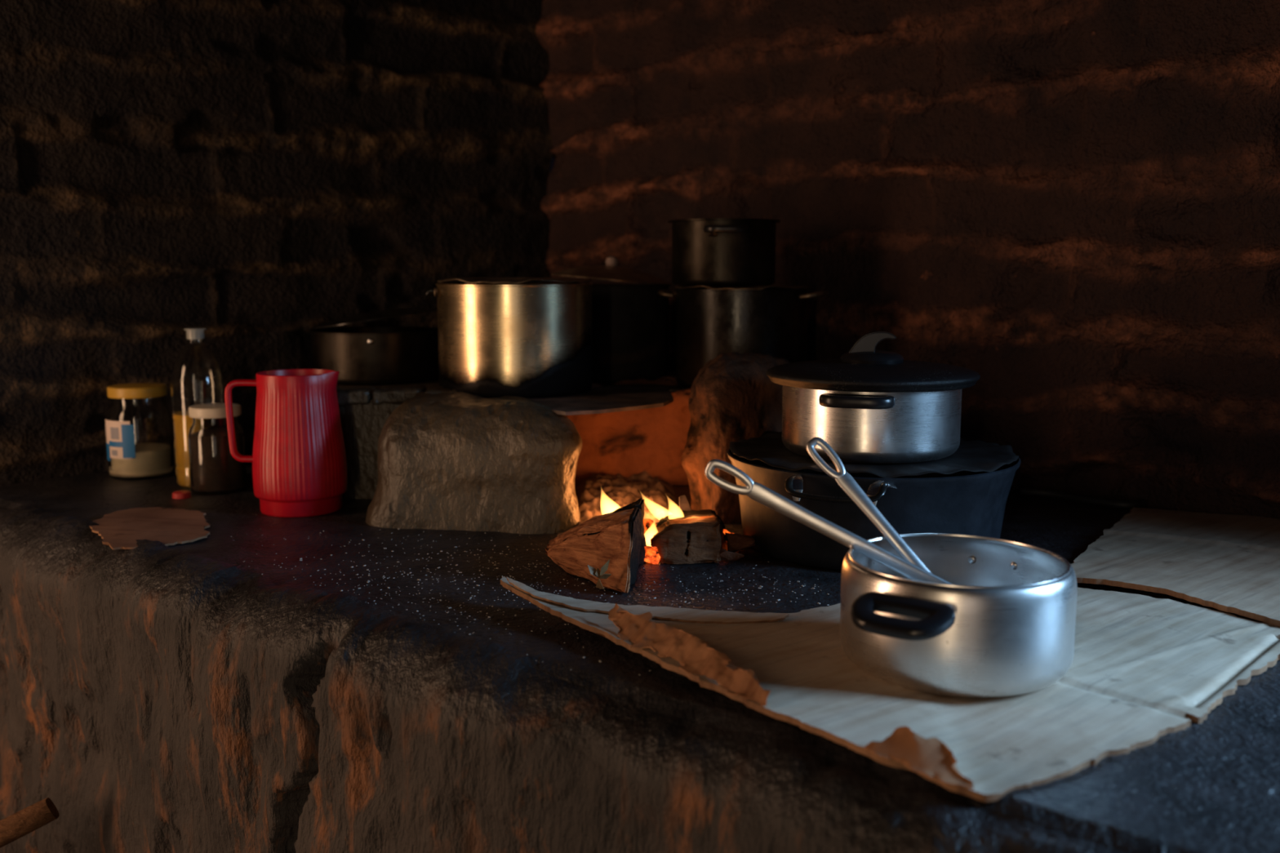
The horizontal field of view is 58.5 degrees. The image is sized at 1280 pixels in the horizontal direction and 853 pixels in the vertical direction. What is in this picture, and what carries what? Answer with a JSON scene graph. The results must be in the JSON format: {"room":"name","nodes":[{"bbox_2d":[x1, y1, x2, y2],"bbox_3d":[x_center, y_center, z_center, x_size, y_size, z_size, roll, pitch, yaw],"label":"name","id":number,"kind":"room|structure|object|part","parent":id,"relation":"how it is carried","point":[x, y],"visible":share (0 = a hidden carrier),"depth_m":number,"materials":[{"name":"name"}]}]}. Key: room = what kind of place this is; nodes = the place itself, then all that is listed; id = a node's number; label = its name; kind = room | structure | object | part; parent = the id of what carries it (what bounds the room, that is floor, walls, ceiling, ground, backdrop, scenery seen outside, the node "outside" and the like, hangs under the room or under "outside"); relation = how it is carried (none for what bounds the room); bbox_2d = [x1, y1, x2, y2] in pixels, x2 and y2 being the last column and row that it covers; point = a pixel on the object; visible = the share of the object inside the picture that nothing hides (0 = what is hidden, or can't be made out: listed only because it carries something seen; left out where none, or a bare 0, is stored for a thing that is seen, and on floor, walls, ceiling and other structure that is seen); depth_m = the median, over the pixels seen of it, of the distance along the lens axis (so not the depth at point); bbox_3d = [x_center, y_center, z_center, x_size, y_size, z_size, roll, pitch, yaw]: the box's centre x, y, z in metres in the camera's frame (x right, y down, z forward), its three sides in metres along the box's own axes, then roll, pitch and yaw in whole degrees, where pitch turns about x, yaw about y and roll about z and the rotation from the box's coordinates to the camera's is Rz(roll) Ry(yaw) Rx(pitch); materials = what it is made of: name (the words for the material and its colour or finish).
{"room":"traditional dwelling","nodes":[
{"label":"traditional dwelling","id":0,"kind":"room"},
{"bbox_2d":[0,0,553,485],"bbox_3d":[-0.926,-0.320,2.213,1.750,2.300,0.072,-5,10,-35],"label":"wall","id":1,"kind":"structure","parent":0,"point":[256,175],"depth_m":2.28,"materials":[{"name":"brick"}]},
{"bbox_2d":[535,0,1279,519],"bbox_3d":[0.643,-0.284,1.949,2.300,2.300,0.085,7,10,41],"label":"wall","id":2,"kind":"structure","parent":0,"point":[1073,206],"depth_m":1.97,"materials":[{"name":"brick"}]},
{"label":"floor","id":3,"kind":"structure","parent":0,"visible":0},
{"bbox_2d":[0,797,59,848],"bbox_3d":[-1.126,0.681,1.583,0.636,0.328,0.040,-1,8,-5],"label":"stick","id":4,"kind":"object","parent":3,"relation":"on","point":[24,822],"visible":1,"depth_m":1.57,"materials":[{"name":"brown wood"}]},
{"bbox_2d":[0,462,1279,852],"bbox_3d":[0.241,0.535,1.637,2.734,0.762,1.340,6,10,39],"label":"countertop","id":5,"kind":"structure","parent":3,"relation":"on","point":[186,697],"depth_m":1.27,"materials":[{"name":"black stone"}]},
{"bbox_2d":[105,382,174,479],"bbox_3d":[-0.938,0.008,2.141,0.114,0.170,0.114,0,8,0],"label":"glass jar","id":6,"kind":"object","parent":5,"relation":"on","point":[139,425],"visible":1,"depth_m":2.10,"materials":[{"name":"white"}]},
{"bbox_2d":[88,506,209,550],"bbox_3d":[-0.727,0.148,1.710,0.166,0.007,0.280,-5,9,-34],"label":"scrap","id":7,"kind":"object","parent":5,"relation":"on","point":[118,530],"visible":1,"depth_m":1.69,"materials":[{"name":"cardboard"}]},
{"bbox_3d":[-0.777,0.115,1.938,0.030,0.010,0.030,0,8,0],"label":"bottle cap","id":8,"kind":"part","parent":5,"relation":"part of","materials":[{"name":"red plastic"}]},
{"bbox_2d":[170,327,225,487],"bbox_3d":[-0.790,-0.036,2.049,0.091,0.281,0.091,0,8,0],"label":"oil bottle","id":9,"kind":"object","parent":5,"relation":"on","point":[197,377],"visible":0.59,"depth_m":2.01,"materials":[{"name":"clear glass"}]},
{"bbox_2d":[187,403,247,495],"bbox_3d":[-0.737,0.038,1.994,0.093,0.150,0.093,0,8,0],"label":"glass jar","id":10,"kind":"object","parent":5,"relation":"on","point":[213,469],"visible":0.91,"depth_m":1.96,"materials":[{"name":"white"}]},
{"bbox_2d":[224,368,346,517],"bbox_3d":[-0.553,0.022,1.832,0.163,0.225,0.145,3,9,23],"label":"water jug","id":11,"kind":"object","parent":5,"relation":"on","point":[298,459],"visible":1,"depth_m":1.77,"materials":[{"name":"red plastic"}]},
{"bbox_3d":[-0.626,-0.009,1.803,0.049,0.132,0.019,-2,8,-14],"label":"jug handle","id":12,"kind":"part","parent":11,"relation":"part of","materials":[{"name":"red plastic"}]},
{"bbox_2d":[231,528,828,675],"bbox_3d":[-0.118,0.178,1.506,0.937,0.001,0.574,6,10,39],"label":"ash flecks","id":13,"kind":"object","parent":5,"relation":"on","point":[367,581],"visible":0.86,"depth_m":1.40,"materials":[{"name":"grey"}]},
{"bbox_2d":[336,352,790,533],"bbox_3d":[-0.194,0.051,2.102,1.021,0.415,0.861,7,11,42],"label":"stove","id":14,"kind":"object","parent":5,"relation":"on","point":[428,455],"visible":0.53,"depth_m":1.73,"materials":[{"name":"stone"}]},
{"bbox_2d":[309,307,439,385],"bbox_3d":[-0.515,-0.161,2.234,0.250,0.139,0.253,0,8,0],"label":"pan","id":15,"kind":"object","parent":14,"relation":"on","point":[362,355],"visible":0.84,"depth_m":2.13,"materials":[{"name":"metal"}]},
{"bbox_3d":[-0.515,-0.210,2.227,0.250,0.040,0.253,0,8,0],"label":"lid","id":16,"kind":"part","parent":15,"relation":"part of","materials":[{"name":"metal"}]},
{"bbox_2d":[528,386,673,415],"bbox_3d":[-0.152,-0.045,1.881,0.415,0.006,0.381,0,8,0],"label":"hotplate","id":17,"kind":"object","parent":14,"relation":"on","point":[603,399],"visible":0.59,"depth_m":1.83,"materials":[{"name":"metal"}]},
{"bbox_2d":[424,277,592,398],"bbox_3d":[-0.214,-0.159,1.972,0.267,0.194,0.267,7,11,43],"label":"stock pot","id":18,"kind":"object","parent":17,"relation":"on","point":[498,337],"visible":0.9,"depth_m":1.86,"materials":[{"name":"metal"}]},
{"bbox_3d":[-0.356,-0.223,1.948,0.020,0.023,0.068,-1,8,-6],"label":"handle","id":19,"kind":"part","parent":18,"relation":"part of","materials":[{"name":"metal"}]},
{"bbox_3d":[-0.213,-0.250,1.960,0.262,0.010,0.262,0,8,0],"label":"lid","id":20,"kind":"part","parent":18,"relation":"part of","materials":[{"name":"silver metal"}]},
{"bbox_2d":[551,256,672,382],"bbox_3d":[-0.055,-0.216,2.262,0.239,0.240,0.240,0,8,0],"label":"lidded pot","id":21,"kind":"object","parent":14,"relation":"on","point":[630,322],"visible":0.62,"depth_m":2.17,"materials":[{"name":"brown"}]},
{"bbox_3d":[-0.055,-0.297,2.251,0.239,0.038,0.240,0,8,0],"label":"lid","id":22,"kind":"part","parent":21,"relation":"part of","materials":[{"name":"black metal"}]},
{"bbox_3d":[-0.055,-0.317,2.248,0.026,0.037,0.026,0,8,0],"label":"lid knob","id":23,"kind":"part","parent":21,"relation":"part of","materials":[{"name":"brown"}]},
{"bbox_3d":[-0.055,-0.188,2.265,0.228,0.184,0.228,0,8,0],"label":"pot","id":24,"kind":"part","parent":21,"relation":"part of","materials":[{"name":"black metal"}]},
{"bbox_2d":[657,284,828,388],"bbox_3d":[0.186,-0.167,2.102,0.247,0.187,0.272,-4,9,-27],"label":"pot","id":25,"kind":"object","parent":14,"relation":"on","point":[712,321],"visible":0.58,"depth_m":2.00,"materials":[{"name":"metal"}]},
{"bbox_3d":[0.058,-0.249,2.143,0.039,0.015,0.087,3,8,22],"label":"handle","id":26,"kind":"part","parent":25,"relation":"part of","materials":[{"name":"silver metal"}]},
{"bbox_2d":[667,217,780,285],"bbox_3d":[0.152,-0.314,2.068,0.204,0.116,0.231,0,8,0],"label":"pot","id":27,"kind":"object","parent":25,"relation":"on","point":[706,251],"visible":1,"depth_m":2.00,"materials":[{"name":"silver metal"}]},
{"bbox_3d":[0.148,-0.340,1.966,0.078,0.012,0.036,0,8,0],"label":"handle","id":28,"kind":"part","parent":27,"relation":"part of","materials":[{"name":"black"}]},
{"bbox_3d":[0.187,-0.255,2.090,0.245,0.009,0.245,0,8,0],"label":"lid","id":29,"kind":"part","parent":25,"relation":"part of","materials":[{"name":"silver metal"}]},
{"bbox_3d":[0.314,-0.235,2.040,0.039,0.015,0.087,3,8,22],"label":"handle","id":30,"kind":"part","parent":25,"relation":"part of","materials":[{"name":"silver metal"}]},
{"bbox_2d":[545,497,646,593],"bbox_3d":[-0.056,0.136,1.516,0.132,0.084,0.328,0,8,0],"label":"log","id":31,"kind":"object","parent":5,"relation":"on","point":[618,536],"visible":0.96,"depth_m":1.41,"materials":[{"name":"brown wood"}]},
{"bbox_2d":[587,559,611,589],"bbox_3d":[-0.048,0.175,1.360,0.029,0.039,0.008,0,8,0],"label":"dried leaf","id":32,"kind":"object","parent":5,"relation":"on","point":[597,573],"visible":1,"depth_m":1.36,"materials":[{"name":"beige plant"}]},
{"bbox_2d":[557,471,677,539],"bbox_3d":[-0.030,0.117,1.843,0.180,0.033,0.420,0,8,0],"label":"fire","id":33,"kind":"object","parent":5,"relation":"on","point":[597,495],"visible":0.64,"depth_m":1.87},
{"bbox_2d":[643,518,656,538],"bbox_3d":[0.018,0.147,1.631,0.029,0.030,0.027,3,8,18],"label":"ember","id":34,"kind":"object","parent":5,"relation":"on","point":[649,525],"visible":0.55,"depth_m":1.62},
{"bbox_2d":[646,534,653,546],"bbox_3d":[0.021,0.157,1.569,0.022,0.029,0.041,7,10,41],"label":"ember","id":35,"kind":"object","parent":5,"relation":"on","point":[648,544],"visible":0.15,"depth_m":1.55},
{"bbox_2d":[644,546,660,564],"bbox_3d":[0.015,0.167,1.503,0.026,0.026,0.018,2,8,12],"label":"ember","id":36,"kind":"object","parent":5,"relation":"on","point":[652,556],"visible":0.98,"depth_m":1.50},
{"bbox_2d":[679,495,691,511],"bbox_3d":[0.069,0.133,1.683,0.022,0.062,0.029,0,8,0],"label":"stick","id":37,"kind":"object","parent":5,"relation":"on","point":[684,504],"visible":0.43,"depth_m":1.68,"materials":[{"name":"brown wood"}]},
{"bbox_2d":[650,509,725,564],"bbox_3d":[0.070,0.140,1.593,0.095,0.054,0.205,1,8,7],"label":"log","id":38,"kind":"object","parent":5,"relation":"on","point":[681,536],"visible":0.94,"depth_m":1.50,"materials":[{"name":"brown wood"}]},
{"bbox_2d":[720,548,744,560],"bbox_3d":[0.121,0.170,1.516,0.035,0.016,0.025,0,8,0],"label":"chunk","id":39,"kind":"object","parent":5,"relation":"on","point":[725,555],"visible":1,"depth_m":1.51,"materials":[{"name":"wood"}]},
{"bbox_2d":[724,533,755,552],"bbox_3d":[0.139,0.159,1.562,0.046,0.026,0.037,0,8,0],"label":"chunk","id":40,"kind":"object","parent":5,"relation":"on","point":[735,542],"visible":0.91,"depth_m":1.55,"materials":[{"name":"wood"}]},
{"bbox_2d":[727,431,1021,570],"bbox_3d":[0.324,0.096,1.613,0.401,0.138,0.417,-3,8,-20],"label":"pot","id":41,"kind":"object","parent":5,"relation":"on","point":[966,491],"visible":0.56,"depth_m":1.46,"materials":[{"name":"metal"}]},
{"bbox_3d":[0.240,0.079,1.407,0.126,0.023,0.045,3,8,22],"label":"handle","id":42,"kind":"part","parent":41,"relation":"part of","materials":[{"name":"metal"}]},
{"bbox_2d":[766,331,980,463],"bbox_3d":[0.318,-0.048,1.573,0.287,0.166,0.287,-3,8,-18],"label":"lidded pot","id":43,"kind":"object","parent":41,"relation":"on","point":[869,405],"visible":0.99,"depth_m":1.47,"materials":[{"name":"metal"}]},
{"bbox_3d":[0.273,-0.032,1.446,0.096,0.015,0.041,3,8,19],"label":"handle","id":44,"kind":"part","parent":43,"relation":"part of","materials":[{"name":"black plastic"}]},
{"bbox_3d":[0.318,-0.017,1.577,0.244,0.103,0.244,0,8,0],"label":"pot","id":45,"kind":"part","parent":43,"relation":"part of","materials":[{"name":"metal"}]},
{"bbox_3d":[0.318,-0.095,1.567,0.086,0.018,0.086,0,8,0],"label":"knob","id":46,"kind":"part","parent":43,"relation":"part of","materials":[{"name":"black plastic"}]},
{"bbox_3d":[0.318,-0.075,1.569,0.287,0.028,0.287,0,8,0],"label":"lid","id":47,"kind":"part","parent":43,"relation":"part of","materials":[{"name":"black metal"}]},
{"bbox_3d":[0.324,0.033,1.606,0.396,0.011,0.395,0,8,0],"label":"ragged lid","id":48,"kind":"part","parent":41,"relation":"part of","materials":[{"name":"black metal"}]},
{"bbox_2d":[500,575,1279,802],"bbox_3d":[0.270,0.199,1.252,0.620,0.041,0.699,-7,10,-41],"label":"cardboard sheet","id":49,"kind":"object","parent":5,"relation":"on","point":[1143,668],"visible":0.89,"depth_m":1.04,"materials":[{"name":"beige cardboard"}]},
{"bbox_2d":[840,533,1076,697],"bbox_3d":[0.303,0.177,1.101,0.237,0.104,0.289,0,8,0],"label":"cooking pot","id":50,"kind":"object","parent":49,"relation":"on","point":[1006,626],"visible":0.98,"depth_m":1.01,"materials":[{"name":"metal"}]},
{"bbox_2d":[704,459,955,585],"bbox_3d":[0.235,0.127,1.130,0.349,0.180,0.013,2,8,13],"label":"serving spoon","id":51,"kind":"object","parent":50,"relation":"in","point":[757,492],"visible":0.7,"depth_m":1.14,"materials":[{"name":"metal"}]},
{"bbox_2d":[805,436,931,573],"bbox_3d":[0.262,0.117,1.173,0.201,0.198,0.027,5,9,31],"label":"serving spoon","id":52,"kind":"object","parent":50,"relation":"in","point":[845,481],"visible":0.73,"depth_m":1.19,"materials":[{"name":"metal"}]},
{"bbox_3d":[0.224,0.164,0.989,0.091,0.024,0.055,6,10,36],"label":"handle","id":53,"kind":"part","parent":50,"relation":"part of","materials":[{"name":"black plastic"}]},
{"bbox_2d":[1070,507,1279,626],"bbox_3d":[0.760,0.171,1.517,0.304,0.014,0.625,5,9,32],"label":"cardboard sheet","id":54,"kind":"object","parent":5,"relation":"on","point":[1224,562],"visible":0.99,"depth_m":1.48,"materials":[{"name":"beige cardboard"}]}
]}

